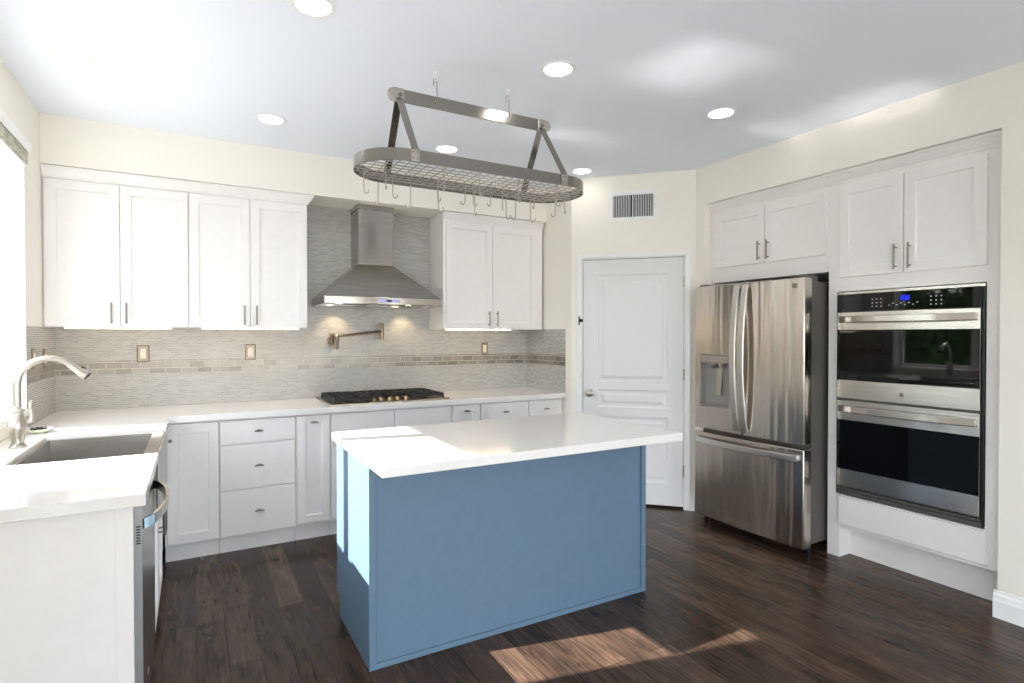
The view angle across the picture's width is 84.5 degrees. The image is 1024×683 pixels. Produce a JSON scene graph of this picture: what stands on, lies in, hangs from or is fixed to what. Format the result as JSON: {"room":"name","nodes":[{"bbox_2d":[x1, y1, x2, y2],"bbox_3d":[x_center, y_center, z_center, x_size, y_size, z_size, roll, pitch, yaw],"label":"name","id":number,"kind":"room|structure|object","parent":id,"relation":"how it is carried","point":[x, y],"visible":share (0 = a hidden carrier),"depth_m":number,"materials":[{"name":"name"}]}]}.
{"room":"kitchen","nodes":[
{"label":"kitchen","id":0,"kind":"room"},
{"bbox_2d":[0,57,54,441],"bbox_3d":[-0.967,0.044,-0.101,0.190,2.739,8.612,0,1,-29],"label":"wall","id":1,"kind":"structure","parent":0,"point":[14,101],"depth_m":3.21,"materials":[{"name":"beige paint"}]},
{"bbox_2d":[0,143,28,428],"bbox_3d":[-2.314,-0.289,2.315,0.195,1.392,1.610,0,1,-29],"label":"window","id":2,"kind":"structure","parent":1,"relation":"in","point":[12,172],"depth_m":3.00,"materials":[{"name":"white glass"}]},
{"bbox_2d":[0,107,32,167],"bbox_3d":[-2.231,-1.007,2.348,0.024,0.143,1.750,0,1,-29],"label":"window blind","id":3,"kind":"object","parent":2,"relation":"attached to","point":[12,138],"visible":1,"depth_m":2.83,"materials":[{"name":"white paint"}]},
{"bbox_2d":[31,349,35,369],"bbox_3d":[-2.701,0.101,3.186,0.012,0.118,0.074,0,1,-29],"label":"light switch","id":4,"kind":"object","parent":1,"relation":"attached to","point":[33,355],"visible":0.56,"depth_m":3.17,"materials":[{"name":"brown metal"}]},
{"bbox_2d":[43,349,46,368],"bbox_3d":[-2.836,0.105,3.425,0.012,0.118,0.074,0,1,-29],"label":"light switch","id":5,"kind":"object","parent":1,"relation":"attached to","point":[44,350],"visible":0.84,"depth_m":3.41,"materials":[{"name":"brown metal"}]},
{"bbox_2d":[55,205,525,533],"bbox_3d":[-0.854,-0.012,4.969,5.500,2.739,0.142,0,1,-29],"label":"wall","id":6,"kind":"structure","parent":0,"point":[185,366],"depth_m":4.47,"materials":[{"name":"beige tile"}]},
{"bbox_2d":[40,164,188,328],"bbox_3d":[-2.565,-0.573,3.703,0.763,0.980,0.378,0,1,-29],"label":"upper cabinet","id":7,"kind":"object","parent":6,"relation":"attached to","point":[115,245],"visible":0.95,"depth_m":3.55,"materials":[{"name":"white paint"}]},
{"bbox_2d":[137,345,148,361],"bbox_3d":[-2.567,0.085,3.921,0.074,0.118,0.009,0,1,-29],"label":"wall outlet","id":8,"kind":"object","parent":6,"relation":"attached to","point":[142,350],"visible":1,"depth_m":3.92,"materials":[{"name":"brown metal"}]},
{"bbox_2d":[245,344,255,359],"bbox_3d":[-1.975,0.081,4.254,0.074,0.118,0.009,0,1,-29],"label":"wall outlet","id":9,"kind":"object","parent":6,"relation":"attached to","point":[250,349],"visible":1,"depth_m":4.25,"materials":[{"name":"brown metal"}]},
{"bbox_2d":[188,181,313,329],"bbox_3d":[-1.883,-0.577,4.087,0.801,0.980,0.378,0,1,-29],"label":"upper cabinet","id":10,"kind":"object","parent":6,"relation":"attached to","point":[247,247],"visible":1,"depth_m":3.93,"materials":[{"name":"white paint"}]},
{"bbox_2d":[327,323,383,349],"bbox_3d":[-1.266,-0.044,4.589,0.445,0.214,0.120,0,1,-29],"label":"pot filler","id":11,"kind":"object","parent":6,"relation":"attached to","point":[330,340],"visible":1,"depth_m":4.53,"materials":[{"name":"silver metal"}]},
{"bbox_2d":[312,203,440,308],"bbox_3d":[-1.075,-0.679,4.468,0.898,0.796,0.501,0,1,-29],"label":"range hood","id":12,"kind":"object","parent":6,"relation":"attached to","point":[372,280],"visible":1,"depth_m":4.42,"materials":[{"name":"metal"}]},
{"bbox_2d":[481,342,487,354],"bbox_3d":[-0.254,0.067,5.223,0.074,0.118,0.009,0,1,-29],"label":"wall outlet","id":13,"kind":"object","parent":6,"relation":"attached to","point":[484,345],"visible":1,"depth_m":5.22,"materials":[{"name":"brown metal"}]},
{"bbox_2d":[429,211,543,330],"bbox_3d":[-0.214,-0.588,5.026,0.970,0.980,0.378,0,1,-29],"label":"upper cabinet","id":14,"kind":"object","parent":6,"relation":"attached to","point":[485,272],"visible":1,"depth_m":4.86,"materials":[{"name":"white paint"}]},
{"bbox_2d":[39,113,546,222],"bbox_3d":[-1.342,-1.226,4.401,3.590,0.298,0.374,0,1,-29],"label":"wall","id":15,"kind":"structure","parent":0,"point":[333,182],"depth_m":3.90,"materials":[{"name":"beige paint"}]},
{"bbox_2d":[0,0,1023,188],"bbox_3d":[1.289,-1.399,1.146,5.500,0.120,9.000,0,1,-29],"label":"ceiling","id":16,"kind":"structure","parent":0,"point":[645,80],"depth_m":2.78,"materials":[{"name":"white paint"}]},
{"bbox_2d":[255,113,285,124],"bbox_3d":[-1.478,-1.361,3.457,0.176,0.006,0.176,0,1,-29],"label":"recessed light","id":17,"kind":"object","parent":16,"relation":"in","point":[273,119],"visible":1,"depth_m":3.45,"materials":[{"name":"white"}]},
{"bbox_2d":[289,0,335,17],"bbox_3d":[-0.799,-1.348,2.263,0.176,0.006,0.176,0,1,-29],"label":"recessed light","id":18,"kind":"object","parent":16,"relation":"in","point":[312,8],"visible":1,"depth_m":2.28,"materials":[{"name":"white"}]},
{"bbox_2d":[433,71,438,102],"bbox_3d":[-0.385,-1.278,2.844,0.029,0.159,0.029,0,1,-29],"label":"ceiling hook","id":19,"kind":"object","parent":16,"relation":"attached to","point":[434,72],"visible":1,"depth_m":2.84,"materials":[{"name":"white paint"}]},
{"bbox_2d":[354,86,582,202],"bbox_3d":[-0.183,-1.032,2.961,1.276,0.413,0.442,0,1,-29],"label":"pot rack","id":20,"kind":"object","parent":19,"relation":"hanging from","point":[400,96],"visible":0.95,"depth_m":2.88,"materials":[{"name":"silver metal"}]},
{"bbox_2d":[363,170,368,193],"bbox_3d":[-0.717,-0.786,2.771,0.006,0.120,0.034,1,1,41],"label":"hook","id":21,"kind":"object","parent":20,"relation":"hanging from","point":[363,170],"visible":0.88,"depth_m":2.76,"materials":[{"name":"silver metal"}]},
{"bbox_2d":[375,182,378,205],"bbox_3d":[-0.702,-0.779,2.935,0.006,0.146,0.034,-1,1,-39],"label":"hook","id":22,"kind":"object","parent":20,"relation":"hanging from","point":[378,182],"visible":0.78,"depth_m":2.92,"materials":[{"name":"silver metal"}]},
{"bbox_2d":[385,165,387,189],"bbox_3d":[-0.602,-0.786,2.699,0.006,0.120,0.034,0,1,1],"label":"hook","id":23,"kind":"object","parent":20,"relation":"hanging from","point":[386,187],"visible":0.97,"depth_m":2.68,"materials":[{"name":"silver metal"}]},
{"bbox_2d":[392,177,397,198],"bbox_3d":[-0.595,-0.787,2.869,0.034,0.120,0.006,-1,1,-39],"label":"hook","id":24,"kind":"object","parent":20,"relation":"hanging from","point":[392,177],"visible":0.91,"depth_m":2.86,"materials":[{"name":"silver metal"}]},
{"bbox_2d":[405,181,410,208],"bbox_3d":[-0.553,-0.779,3.000,0.034,0.146,0.006,0,1,1],"label":"hook","id":25,"kind":"object","parent":20,"relation":"hanging from","point":[409,181],"visible":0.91,"depth_m":3.00,"materials":[{"name":"silver metal"}]},
{"bbox_2d":[437,178,440,201],"bbox_3d":[-0.379,-0.788,2.936,0.006,0.120,0.034,0,1,26],"label":"hook","id":26,"kind":"object","parent":20,"relation":"hanging from","point":[438,178],"visible":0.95,"depth_m":2.92,"materials":[{"name":"silver metal"}]},
{"bbox_2d":[443,167,444,191],"bbox_3d":[-0.331,-0.786,2.735,0.006,0.120,0.034,0,1,-15],"label":"hook","id":27,"kind":"object","parent":20,"relation":"hanging from","point":[443,167],"visible":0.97,"depth_m":2.72,"materials":[{"name":"silver metal"}]},
{"bbox_2d":[479,173,483,196],"bbox_3d":[-0.154,-0.787,2.830,0.006,0.120,0.034,1,1,41],"label":"hook","id":28,"kind":"object","parent":20,"relation":"hanging from","point":[481,173],"visible":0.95,"depth_m":2.82,"materials":[{"name":"silver metal"}]},
{"bbox_2d":[505,195,509,219],"bbox_3d":[-0.024,-0.783,3.284,0.034,0.146,0.006,-1,1,-39],"label":"hook","id":29,"kind":"object","parent":20,"relation":"hanging from","point":[506,195],"visible":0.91,"depth_m":3.27,"materials":[{"name":"silver metal"}]},
{"bbox_2d":[511,196,515,219],"bbox_3d":[0.009,-0.783,3.299,0.034,0.146,0.006,0,1,1],"label":"hook","id":30,"kind":"object","parent":20,"relation":"hanging from","point":[513,196],"visible":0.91,"depth_m":3.30,"materials":[{"name":"silver metal"}]},
{"bbox_2d":[530,198,535,221],"bbox_3d":[0.124,-0.783,3.362,0.034,0.146,0.006,0,1,-10],"label":"hook","id":31,"kind":"object","parent":20,"relation":"hanging from","point":[531,198],"visible":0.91,"depth_m":3.36,"materials":[{"name":"silver metal"}]},
{"bbox_2d":[435,145,458,152],"bbox_3d":[-0.463,-1.368,4.013,0.176,0.006,0.176,0,1,-29],"label":"recessed light","id":32,"kind":"object","parent":16,"relation":"in","point":[441,148],"visible":1,"depth_m":4.01,"materials":[{"name":"white"}]},
{"bbox_2d":[506,89,510,118],"bbox_3d":[-0.021,-1.280,3.049,0.029,0.159,0.029,0,1,-29],"label":"ceiling hook","id":33,"kind":"object","parent":16,"relation":"attached to","point":[507,90],"visible":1,"depth_m":3.05,"materials":[{"name":"white paint"}]},
{"bbox_2d":[540,60,575,77],"bbox_3d":[0.229,-1.354,2.808,0.176,0.006,0.176,0,1,-29],"label":"recessed light","id":34,"kind":"object","parent":16,"relation":"in","point":[559,68],"visible":1,"depth_m":2.80,"materials":[{"name":"white"}]},
{"bbox_2d":[571,168,592,173],"bbox_3d":[0.565,-1.374,4.550,0.176,0.006,0.176,0,1,-29],"label":"recessed light","id":35,"kind":"object","parent":16,"relation":"in","point":[577,170],"visible":1,"depth_m":4.54,"materials":[{"name":"white"}]},
{"bbox_2d":[705,107,736,118],"bbox_3d":[1.246,-1.360,3.363,0.176,0.006,0.176,0,1,-29],"label":"recessed light","id":36,"kind":"object","parent":16,"relation":"in","point":[722,112],"visible":1,"depth_m":3.36,"materials":[{"name":"white"}]},
{"bbox_2d":[526,185,570,412],"bbox_3d":[0.361,-0.014,5.151,0.104,2.739,0.762,0,1,-29],"label":"wall","id":37,"kind":"structure","parent":0,"point":[548,349],"depth_m":5.01,"materials":[{"name":"beige paint"}]},
{"bbox_2d":[150,504,1023,682],"bbox_3d":[1.289,1.460,1.178,5.500,0.120,9.000,0,1,-29],"label":"floor","id":38,"kind":"structure","parent":0,"point":[720,602],"depth_m":2.71,"materials":[{"name":"brown wood"}]},
{"bbox_2d":[0,507,134,682],"bbox_3d":[-1.486,0.959,1.662,0.620,0.872,0.024,0,1,-29],"label":"end panel","id":39,"kind":"object","parent":38,"relation":"on","point":[67,582],"visible":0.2,"depth_m":1.72,"materials":[{"name":"white paint"}]},
{"bbox_2d":[134,478,168,682],"bbox_3d":[-1.593,0.957,1.978,0.668,0.868,0.632,0,1,-29],"label":"dishwasher","id":40,"kind":"object","parent":38,"relation":"on","point":[145,517],"visible":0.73,"depth_m":1.91,"materials":[{"name":"grey metal"}]},
{"bbox_2d":[155,510,166,631],"bbox_3d":[-1.943,1.069,2.568,0.635,0.632,0.720,0,1,-29],"label":"base cabinet","id":41,"kind":"object","parent":38,"relation":"on","point":[158,525],"visible":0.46,"depth_m":2.68,"materials":[{"name":"white paint"}]},
{"bbox_2d":[162,420,218,561],"bbox_3d":[-2.044,0.937,3.575,0.328,0.872,1.135,0,1,-29],"label":"base cabinet","id":42,"kind":"object","parent":38,"relation":"on","point":[192,483],"visible":0.82,"depth_m":3.54,"materials":[{"name":"white paint"}]},
{"bbox_2d":[219,415,295,552],"bbox_3d":[-1.814,0.933,3.974,0.461,0.872,0.665,0,1,-29],"label":"base cabinet","id":43,"kind":"object","parent":38,"relation":"on","point":[257,456],"visible":0.94,"depth_m":3.71,"materials":[{"name":"white paint"}]},
{"bbox_2d":[295,413,329,540],"bbox_3d":[-1.512,0.931,4.144,0.227,0.872,0.665,0,1,-29],"label":"base cabinet","id":44,"kind":"object","parent":38,"relation":"on","point":[312,431],"visible":0.85,"depth_m":3.89,"materials":[{"name":"white paint"}]},
{"bbox_2d":[329,405,450,534],"bbox_3d":[-1.021,0.928,4.437,0.912,0.872,0.636,0,1,-29],"label":"base cabinet","id":45,"kind":"object","parent":38,"relation":"on","point":[385,418],"visible":0.24,"depth_m":4.07,"materials":[{"name":"white paint"}]},
{"bbox_2d":[451,403,479,421],"bbox_3d":[-0.508,0.925,4.709,0.245,0.872,0.665,0,1,-29],"label":"drawer","id":46,"kind":"object","parent":38,"relation":"on","point":[462,412],"visible":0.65,"depth_m":4.44,"materials":[{"name":"white paint"}]},
{"bbox_2d":[479,400,527,419],"bbox_3d":[-0.205,0.923,4.880,0.448,0.872,0.665,0,1,-29],"label":"drawer","id":47,"kind":"object","parent":38,"relation":"on","point":[507,409],"visible":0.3,"depth_m":4.60,"materials":[{"name":"white paint"}]},
{"bbox_2d":[0,387,564,523],"bbox_3d":[-0.797,0.481,3.453,3.585,0.040,2.563,0,1,-29],"label":"countertop","id":48,"kind":"structure","parent":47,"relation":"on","point":[71,487],"depth_m":2.44,"materials":[{"name":"white stone"}]},
{"bbox_2d":[27,426,52,433],"bbox_3d":[-2.420,0.452,2.883,0.111,0.028,0.111,0,1,-29],"label":"soap dish","id":49,"kind":"object","parent":48,"relation":"on","point":[36,430],"visible":0.98,"depth_m":2.86,"materials":[{"name":"beige ceramic"}]},
{"bbox_2d":[8,355,90,448],"bbox_3d":[-2.098,0.267,2.563,0.299,0.408,0.066,0,1,-29],"label":"kitchen faucet","id":50,"kind":"object","parent":48,"relation":"on","point":[17,425],"visible":1,"depth_m":2.50,"materials":[{"name":"silver metal"}]},
{"bbox_2d":[12,432,166,509],"bbox_3d":[-1.897,0.616,2.588,0.508,0.257,0.718,0,1,-29],"label":"farmhouse sink","id":51,"kind":"object","parent":48,"relation":"in","point":[57,450],"visible":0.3,"depth_m":2.82,"materials":[{"name":"metal"}]},
{"bbox_2d":[316,388,449,405],"bbox_3d":[-1.020,0.425,4.443,0.906,0.049,0.555,0,1,-29],"label":"gas cooktop","id":52,"kind":"object","parent":48,"relation":"in","point":[408,394],"visible":1,"depth_m":4.34,"materials":[{"name":"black metal"}]},
{"bbox_2d":[316,396,449,405],"bbox_3d":[-1.020,0.444,4.443,0.906,0.011,0.555,0,1,-29],"label":"steel tray","id":53,"kind":"object","parent":52,"relation":"on","point":[374,399],"depth_m":4.25,"materials":[{"name":"silver"}]},
{"bbox_2d":[332,412,682,671],"bbox_3d":[-0.031,0.924,2.915,1.567,0.912,0.928,0,1,-29],"label":"kitchen island","id":54,"kind":"object","parent":38,"relation":"on","point":[449,535],"visible":1,"depth_m":2.66,"materials":[{"name":"blue paint"}]},
{"bbox_2d":[332,412,682,477],"bbox_3d":[-0.026,0.488,2.901,1.567,0.040,0.905,0,1,-29],"label":"island countertop","id":55,"kind":"structure","parent":54,"relation":"on","point":[416,449],"depth_m":2.70,"materials":[{"name":"white stone"}]},
{"bbox_2d":[527,398,561,415],"bbox_3d":[0.146,0.921,5.077,0.352,0.872,0.665,0,1,-29],"label":"base cabinet","id":56,"kind":"object","parent":38,"relation":"on","point":[553,405],"visible":0.22,"depth_m":4.80,"materials":[{"name":"white paint"}]},
{"bbox_2d":[695,275,828,554],"bbox_3d":[1.930,0.469,4.115,0.891,1.796,0.891,0,1,-29],"label":"refrigerator","id":57,"kind":"object","parent":38,"relation":"on","point":[762,347],"visible":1,"depth_m":3.78,"materials":[{"name":"grey metal"}]},
{"bbox_2d":[825,130,1001,600],"bbox_3d":[2.518,0.154,3.389,0.675,2.442,0.912,0,1,-29],"label":"tall cabinet","id":58,"kind":"object","parent":38,"relation":"on","point":[928,217],"visible":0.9,"depth_m":3.18,"materials":[{"name":"white paint"}]},
{"bbox_2d":[836,283,986,527],"bbox_3d":[2.458,0.328,3.368,0.601,1.272,0.770,0,1,-29],"label":"double oven","id":59,"kind":"object","parent":58,"relation":"in","point":[911,407],"visible":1,"depth_m":3.18,"materials":[{"name":"grey metal"}]},
{"bbox_2d":[571,170,695,493],"bbox_3d":[1.003,-0.009,4.717,1.003,2.739,0.120,0,1,16],"label":"wall","id":60,"kind":"structure","parent":0,"point":[674,228],"depth_m":4.63,"materials":[{"name":"beige paint"}]},
{"bbox_2d":[609,189,656,221],"bbox_3d":[0.994,-1.117,4.640,0.388,0.243,0.010,0,1,16],"label":"air vent","id":61,"kind":"object","parent":60,"relation":"in","point":[642,204],"visible":1,"depth_m":4.64,"materials":[{"name":"white metal"}]},
{"bbox_2d":[576,250,690,510],"bbox_3d":[1.001,0.315,4.689,0.923,2.092,0.182,0,1,16],"label":"door","id":62,"kind":"structure","parent":60,"relation":"in","point":[633,315],"depth_m":4.64,"materials":[{"name":"white paint"}]},
{"bbox_2d":[690,494,694,510],"bbox_3d":[1.452,1.295,4.535,0.034,0.135,0.016,0,1,16],"label":"baseboard","id":63,"kind":"structure","parent":60,"relation":"attached to","point":[692,496],"depth_m":4.53,"materials":[{"name":"white paint"}]},
{"bbox_2d":[683,61,1023,597],"bbox_3d":[3.236,0.018,2.266,0.863,2.739,8.613,0,1,-29],"label":"wall","id":64,"kind":"structure","parent":0,"point":[993,101],"depth_m":2.91,"materials":[{"name":"beige paint"}]},
{"bbox_2d":[707,175,829,284],"bbox_3d":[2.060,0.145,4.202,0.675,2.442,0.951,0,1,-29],"label":"upper cabinet","id":65,"kind":"object","parent":64,"relation":"attached to","point":[781,232],"visible":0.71,"depth_m":3.98,"materials":[{"name":"white paint"}]},
{"bbox_2d":[992,589,1023,627],"bbox_3d":[3.693,1.339,0.573,0.016,0.135,5.190,0,1,-29],"label":"baseboard","id":66,"kind":"structure","parent":64,"relation":"attached to","point":[1007,607],"depth_m":2.78,"materials":[{"name":"white paint"}]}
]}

